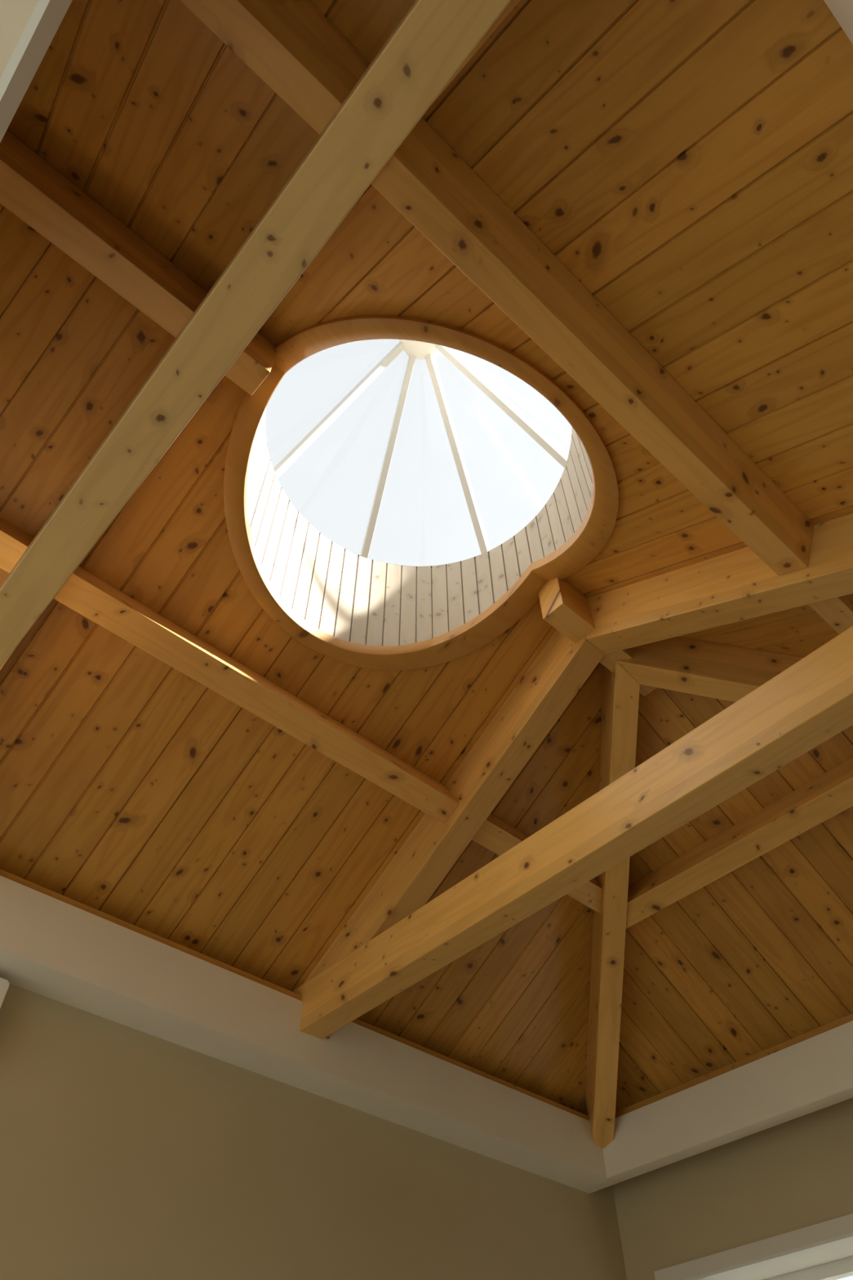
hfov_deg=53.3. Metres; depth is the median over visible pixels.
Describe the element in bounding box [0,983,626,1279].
wall
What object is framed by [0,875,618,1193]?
trim
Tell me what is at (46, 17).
trim
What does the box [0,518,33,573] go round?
purlin
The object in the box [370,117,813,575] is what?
purlin
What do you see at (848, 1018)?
trim
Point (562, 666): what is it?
rafter
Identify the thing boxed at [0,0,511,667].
tie beam
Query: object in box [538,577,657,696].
ridge beam
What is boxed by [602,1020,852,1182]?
trim
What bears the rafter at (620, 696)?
attached to the ceiling
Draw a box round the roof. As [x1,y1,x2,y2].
[2,1,849,1010]
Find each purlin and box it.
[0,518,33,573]
[53,565,458,823]
[179,0,369,134]
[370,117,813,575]
[471,813,602,914]
[626,757,852,928]
[808,593,852,634]
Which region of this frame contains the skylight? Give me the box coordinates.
[223,315,618,671]
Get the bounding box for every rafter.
[0,649,14,670]
[303,630,604,1038]
[429,0,520,107]
[585,512,852,653]
[585,660,639,1149]
[615,636,804,702]
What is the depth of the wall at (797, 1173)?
4.60 m
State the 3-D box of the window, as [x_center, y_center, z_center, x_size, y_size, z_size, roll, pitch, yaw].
[2.502,2.873,3.681,0.338,0.813,3.341,35,-59,-25]
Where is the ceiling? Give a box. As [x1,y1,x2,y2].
[0,0,852,1115]
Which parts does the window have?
frame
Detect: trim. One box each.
[0,0,38,78]
[0,0,72,142]
[0,869,589,1120]
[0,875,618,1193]
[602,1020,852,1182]
[614,1013,852,1118]
[823,0,852,44]
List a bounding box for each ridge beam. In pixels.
[0,129,277,395]
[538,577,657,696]
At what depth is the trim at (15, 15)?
1.48 m
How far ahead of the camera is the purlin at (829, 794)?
4.23 m
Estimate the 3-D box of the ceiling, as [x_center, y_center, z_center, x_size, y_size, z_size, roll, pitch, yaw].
[0.410,-0.022,3.542,5.860,1.314,4.651,35,-59,-25]
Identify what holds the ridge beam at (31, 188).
attached to the ceiling
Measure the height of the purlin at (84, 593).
0.237 m
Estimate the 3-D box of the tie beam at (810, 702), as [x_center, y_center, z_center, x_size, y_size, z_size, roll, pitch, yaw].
[0.738,0.691,3.255,0.131,0.243,4.080,35,-59,-25]
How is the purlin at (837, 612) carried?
attached to the ceiling
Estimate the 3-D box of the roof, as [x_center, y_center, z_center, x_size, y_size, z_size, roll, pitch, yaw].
[0.873,0.380,3.703,7.098,1.655,7.140,35,-59,-25]
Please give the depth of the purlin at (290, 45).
2.20 m
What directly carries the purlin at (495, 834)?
attached to the ceiling
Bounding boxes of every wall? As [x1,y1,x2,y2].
[0,977,9,1008]
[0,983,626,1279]
[613,1097,852,1279]
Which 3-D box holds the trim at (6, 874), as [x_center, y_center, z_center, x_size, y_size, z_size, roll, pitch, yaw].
[-0.794,1.658,4.085,4.844,0.034,0.038,35,-59,-25]
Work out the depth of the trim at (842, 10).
1.79 m
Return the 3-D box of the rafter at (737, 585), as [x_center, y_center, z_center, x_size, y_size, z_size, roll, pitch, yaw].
[1.465,-0.285,3.255,0.140,1.412,1.980,35,-59,-25]
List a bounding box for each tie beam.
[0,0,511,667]
[293,626,852,1039]
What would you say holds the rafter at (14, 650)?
attached to the ceiling
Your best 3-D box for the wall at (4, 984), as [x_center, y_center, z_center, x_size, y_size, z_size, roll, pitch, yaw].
[-2.006,1.268,3.134,0.840,0.290,0.113,35,-59,-25]
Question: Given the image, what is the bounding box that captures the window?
[653,1213,852,1279]
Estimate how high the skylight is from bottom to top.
2.229 m
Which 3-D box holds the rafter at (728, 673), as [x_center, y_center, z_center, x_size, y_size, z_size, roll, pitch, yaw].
[2.221,0.300,3.772,2.606,1.353,0.124,-4,-51,3]
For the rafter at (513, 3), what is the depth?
1.91 m

